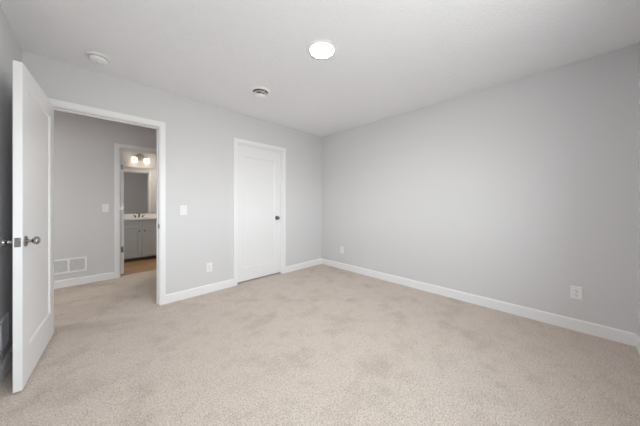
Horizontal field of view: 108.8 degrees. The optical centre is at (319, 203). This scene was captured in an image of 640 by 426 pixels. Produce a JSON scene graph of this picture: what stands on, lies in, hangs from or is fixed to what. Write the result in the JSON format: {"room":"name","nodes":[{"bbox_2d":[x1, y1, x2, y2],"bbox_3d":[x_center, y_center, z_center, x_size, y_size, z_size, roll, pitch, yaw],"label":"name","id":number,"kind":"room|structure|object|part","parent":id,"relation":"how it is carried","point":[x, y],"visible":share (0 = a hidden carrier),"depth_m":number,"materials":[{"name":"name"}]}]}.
{"room":"empty bedroom","nodes":[
{"label":"empty bedroom","id":0,"kind":"room"},
{"bbox_2d":[0,6,21,364],"bbox_3d":[-1.299,-0.071,0.590,0.150,2.440,3.612,0,0,-44],"label":"wall","id":1,"kind":"structure","parent":0,"point":[10,50],"depth_m":1.59,"materials":[{"name":"white paint"}]},
{"bbox_2d":[0,313,8,353],"bbox_3d":[-2.052,0.859,1.472,0.012,0.200,0.356,0,0,-44],"label":"air vent","id":2,"kind":"object","parent":1,"relation":"in","point":[4,323],"visible":1,"depth_m":1.53,"materials":[{"name":"white metal"}]},
{"bbox_3d":[-2.111,0.860,1.532,0.007,0.157,0.148,0,0,-44],"label":"louver panel","id":3,"kind":"part","parent":2,"relation":"part of","materials":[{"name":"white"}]},
{"bbox_2d":[0,344,12,385],"bbox_3d":[-1.240,1.098,0.647,0.014,0.103,3.612,0,0,-44],"label":"baseboard","id":4,"kind":"structure","parent":1,"relation":"attached to","point":[7,361],"depth_m":1.54,"materials":[{"name":"white paint"}]},
{"bbox_2d":[0,60,53,392],"bbox_3d":[-2.095,0.136,1.699,0.160,1.998,0.847,0,0,-40],"label":"door","id":5,"kind":"structure","parent":1,"relation":"in","point":[32,242],"depth_m":1.55,"materials":[{"name":"white paint"}]},
{"bbox_3d":[-1.898,0.233,1.389,0.056,0.051,0.051,0,0,-40],"label":"knob","id":6,"kind":"part","parent":5,"relation":"part of","materials":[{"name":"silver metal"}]},
{"bbox_3d":[-1.827,0.233,1.385,0.025,0.057,0.002,0,0,-40],"label":"latch plate","id":7,"kind":"part","parent":5,"relation":"part of","materials":[{"name":"silver metal"}]},
{"bbox_3d":[-1.820,0.233,1.456,0.056,0.051,0.051,0,0,-40],"label":"knob","id":8,"kind":"part","parent":5,"relation":"part of","materials":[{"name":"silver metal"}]},
{"bbox_2d":[54,110,155,280],"bbox_3d":[-3.762,-0.071,3.035,3.840,2.440,0.120,0,0,-44],"label":"wall","id":9,"kind":"structure","parent":0,"point":[83,145],"depth_m":3.32,"materials":[{"name":"white paint"}]},
{"bbox_2d":[54,256,86,274],"bbox_3d":[-3.505,0.861,3.195,0.356,0.200,0.012,0,0,-44],"label":"air vent","id":10,"kind":"object","parent":9,"relation":"in","point":[62,266],"visible":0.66,"depth_m":3.21,"materials":[{"name":"white metal"}]},
{"bbox_3d":[-3.565,0.862,3.137,0.148,0.157,0.007,0,0,-44],"label":"louver panel","id":11,"kind":"part","parent":10,"relation":"part of","materials":[{"name":"white metal"}]},
{"bbox_3d":[-3.445,0.862,3.254,0.148,0.157,0.007,0,0,-44],"label":"louver panel","id":12,"kind":"part","parent":10,"relation":"part of","materials":[{"name":"white metal"}]},
{"bbox_2d":[54,272,113,288],"bbox_3d":[-4.125,1.098,2.585,2.692,0.103,0.014,0,0,-44],"label":"baseboard","id":13,"kind":"structure","parent":9,"relation":"attached to","point":[106,276],"depth_m":3.29,"materials":[{"name":"white paint"}]},
{"bbox_2d":[102,204,108,211],"bbox_3d":[-3.235,0.062,3.463,0.073,0.117,0.008,0,0,-44],"label":"light switch","id":14,"kind":"object","parent":9,"relation":"attached to","point":[105,207],"visible":1,"depth_m":3.46,"materials":[{"name":"white plastic"}]},
{"bbox_2d":[121,151,123,273],"bbox_3d":[-3.461,0.136,3.965,0.788,1.990,0.158,0,0,44],"label":"door","id":15,"kind":"structure","parent":9,"relation":"in","point":[122,152],"depth_m":3.70,"materials":[{"name":"white paint"}]},
{"bbox_2d":[114,143,155,278],"bbox_3d":[-2.882,0.107,3.899,0.924,2.084,0.152,0,0,-44],"label":"door frame","id":16,"kind":"structure","parent":9,"relation":"attached to","point":[117,147],"depth_m":3.56,"materials":[{"name":"white paint"}]},
{"bbox_2d":[121,150,155,213],"bbox_3d":[-3.770,-0.071,5.416,2.035,2.440,0.100,0,0,-44],"label":"wall","id":17,"kind":"structure","parent":0,"point":[128,155],"depth_m":5.10,"materials":[{"name":"white paint"}]},
{"bbox_2d":[124,166,155,213],"bbox_3d":[-4.034,-0.295,5.082,0.910,1.019,0.006,0,0,-44],"label":"wall mirror","id":18,"kind":"object","parent":17,"relation":"attached to","point":[139,183],"visible":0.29,"depth_m":5.10,"materials":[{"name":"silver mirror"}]},
{"bbox_2d":[131,154,149,163],"bbox_3d":[-3.964,-1.014,5.065,0.318,0.206,0.131,0,0,-44],"label":"vanity light","id":19,"kind":"object","parent":17,"relation":"attached to","point":[140,157],"visible":1,"depth_m":5.08,"materials":[{"name":"white glass"}]},
{"bbox_3d":[-4.000,-1.039,5.101,0.156,0.156,0.028,0,0,-44],"label":"plate","id":20,"kind":"part","parent":19,"relation":"part of","materials":[{"name":"silver metal"}]},
{"bbox_2d":[22,51,321,293],"bbox_3d":[-1.282,-0.071,3.221,3.560,2.440,0.120,0,0,-44],"label":"wall","id":21,"kind":"structure","parent":0,"point":[199,135],"depth_m":2.90,"materials":[{"name":"white paint"}]},
{"bbox_2d":[48,98,165,304],"bbox_3d":[-2.153,0.107,2.365,0.918,2.084,0.152,0,0,-44],"label":"door frame","id":22,"kind":"structure","parent":21,"relation":"attached to","point":[63,106],"depth_m":2.60,"materials":[{"name":"white paint"}]},
{"bbox_2d":[180,205,186,214],"bbox_3d":[-1.649,0.077,2.771,0.073,0.117,0.008,0,0,-44],"label":"light switch","id":23,"kind":"object","parent":21,"relation":"attached to","point":[183,208],"visible":1,"depth_m":2.77,"materials":[{"name":"white plastic"}]},
{"bbox_2d":[166,279,233,303],"bbox_3d":[-1.494,1.098,2.919,0.799,0.103,0.014,0,0,-44],"label":"baseboard","id":24,"kind":"structure","parent":21,"relation":"attached to","point":[172,297],"depth_m":2.88,"materials":[{"name":"white paint"}]},
{"bbox_2d":[206,262,211,271],"bbox_3d":[-1.438,0.823,2.978,0.073,0.117,0.008,0,0,-44],"label":"power outlet","id":25,"kind":"object","parent":21,"relation":"attached to","point":[208,265],"visible":1,"depth_m":2.97,"materials":[{"name":"white plastic"}]},
{"bbox_2d":[238,145,279,281],"bbox_3d":[-0.923,0.136,3.536,0.766,1.991,0.098,0,0,-44],"label":"door","id":26,"kind":"structure","parent":21,"relation":"in","point":[258,169],"depth_m":3.52,"materials":[{"name":"white paint"}]},
{"bbox_2d":[233,138,285,285],"bbox_3d":[-0.939,0.112,3.557,0.887,2.074,0.152,0,0,-44],"label":"door frame","id":27,"kind":"structure","parent":21,"relation":"attached to","point":[236,141],"depth_m":3.49,"materials":[{"name":"white paint"}]},
{"bbox_2d":[286,258,321,272],"bbox_3d":[-0.270,1.098,4.120,0.856,0.103,0.014,0,0,-44],"label":"baseboard","id":28,"kind":"structure","parent":21,"relation":"attached to","point":[294,267],"depth_m":4.09,"materials":[{"name":"white paint"}]},
{"bbox_2d":[0,258,639,425],"bbox_3d":[-1.830,1.209,2.394,5.900,0.120,7.332,0,0,-44],"label":"floor","id":29,"kind":"structure","parent":0,"point":[321,344],"depth_m":1.66,"materials":[{"name":"beige carpet"}]},
{"bbox_2d":[124,219,155,261],"bbox_3d":[-3.816,0.737,4.860,0.920,0.831,0.624,0,0,-44],"label":"vanity cabinet","id":30,"kind":"object","parent":29,"relation":"on","point":[139,235],"visible":0.66,"depth_m":4.64,"materials":[{"name":"grey paint"}]},
{"bbox_3d":[-3.784,0.408,4.505,0.445,0.147,0.019,0,0,-44],"label":"drawer","id":31,"kind":"part","parent":30,"relation":"part of","materials":[{"name":"grey paint"}]},
{"bbox_3d":[-3.784,0.785,4.505,0.445,0.572,0.019,0,0,-44],"label":"cabinet door","id":32,"kind":"part","parent":30,"relation":"part of","materials":[{"name":"grey paint"}]},
{"bbox_2d":[124,213,155,219],"bbox_3d":[-3.819,0.332,4.863,0.944,0.222,0.615,0,0,-44],"label":"countertop","id":33,"kind":"structure","parent":30,"relation":"on","point":[126,216],"depth_m":4.94,"materials":[{"name":"white stone"}]},
{"bbox_3d":[-3.462,0.408,4.821,0.445,0.147,0.019,0,0,-44],"label":"drawer","id":34,"kind":"part","parent":30,"relation":"part of","materials":[{"name":"grey paint"}]},
{"bbox_3d":[-3.462,0.785,4.821,0.445,0.572,0.019,0,0,-44],"label":"cabinet door","id":35,"kind":"part","parent":30,"relation":"part of","materials":[{"name":"grey paint"}]},
{"bbox_2d":[0,0,639,136],"bbox_3d":[-1.866,-1.366,2.359,6.000,0.150,7.332,0,0,-44],"label":"ceiling","id":36,"kind":"structure","parent":0,"point":[391,57],"depth_m":1.86,"materials":[{"name":"white paint"}]},
{"bbox_2d":[86,51,109,64],"bbox_3d":[-1.941,-1.264,2.010,0.150,0.053,0.150,0,0,-44],"label":"smoke detector","id":37,"kind":"object","parent":36,"relation":"attached to","point":[98,58],"visible":1,"depth_m":1.98,"materials":[{"name":"white plastic"}]},
{"bbox_2d":[250,86,270,97],"bbox_3d":[-0.681,-1.259,2.626,0.226,0.064,0.226,0,0,-44],"label":"ceiling vent","id":38,"kind":"object","parent":36,"relation":"in","point":[258,91],"visible":1,"depth_m":2.60,"materials":[{"name":"white plastic"}]},
{"bbox_2d":[307,40,336,59],"bbox_3d":[0.016,-1.286,1.924,0.244,0.009,0.244,0,0,-44],"label":"recessed light","id":39,"kind":"object","parent":36,"relation":"in","point":[318,49],"visible":1,"depth_m":1.91,"materials":[{"name":"white plastic"}]},
{"bbox_2d":[310,43,333,57],"bbox_3d":[0.016,-1.286,1.924,0.194,0.005,0.194,0,0,-44],"label":"diffuser","id":40,"kind":"object","parent":39,"relation":"attached to","point":[317,50],"depth_m":1.92,"materials":[{"name":"white plastic"}]},
{"bbox_2d":[322,44,637,333],"bbox_3d":[1.296,-0.071,3.242,0.150,2.440,3.762,0,0,-44],"label":"wall","id":41,"kind":"structure","parent":0,"point":[523,191],"depth_m":2.40,"materials":[{"name":"white paint"}]},
{"bbox_2d":[322,258,636,345],"bbox_3d":[1.290,1.098,3.131,0.014,0.103,3.612,0,0,-44],"label":"baseboard","id":42,"kind":"structure","parent":41,"relation":"attached to","point":[610,333],"depth_m":2.41,"materials":[{"name":"white paint"}]},
{"bbox_2d":[571,285,582,299],"bbox_3d":[2.327,0.806,2.079,0.008,0.117,0.073,0,0,-44],"label":"power outlet","id":43,"kind":"object","parent":41,"relation":"attached to","point":[576,292],"visible":1,"depth_m":2.08,"materials":[{"name":"white plastic"}]},
{"bbox_2d":[638,41,639,335],"bbox_3d":[1.343,-0.071,0.547,3.860,2.440,0.150,0,0,-44],"label":"wall","id":44,"kind":"structure","parent":0,"point":[639,41],"depth_m":1.81,"materials":[{"name":"white paint"}]},
{"bbox_2d":[635,334,639,353],"bbox_3d":[1.285,1.098,0.605,3.560,0.103,0.014,0,0,-44],"label":"baseboard","id":45,"kind":"structure","parent":44,"relation":"attached to","point":[637,337],"depth_m":1.80,"materials":[{"name":"white paint"}]}
]}

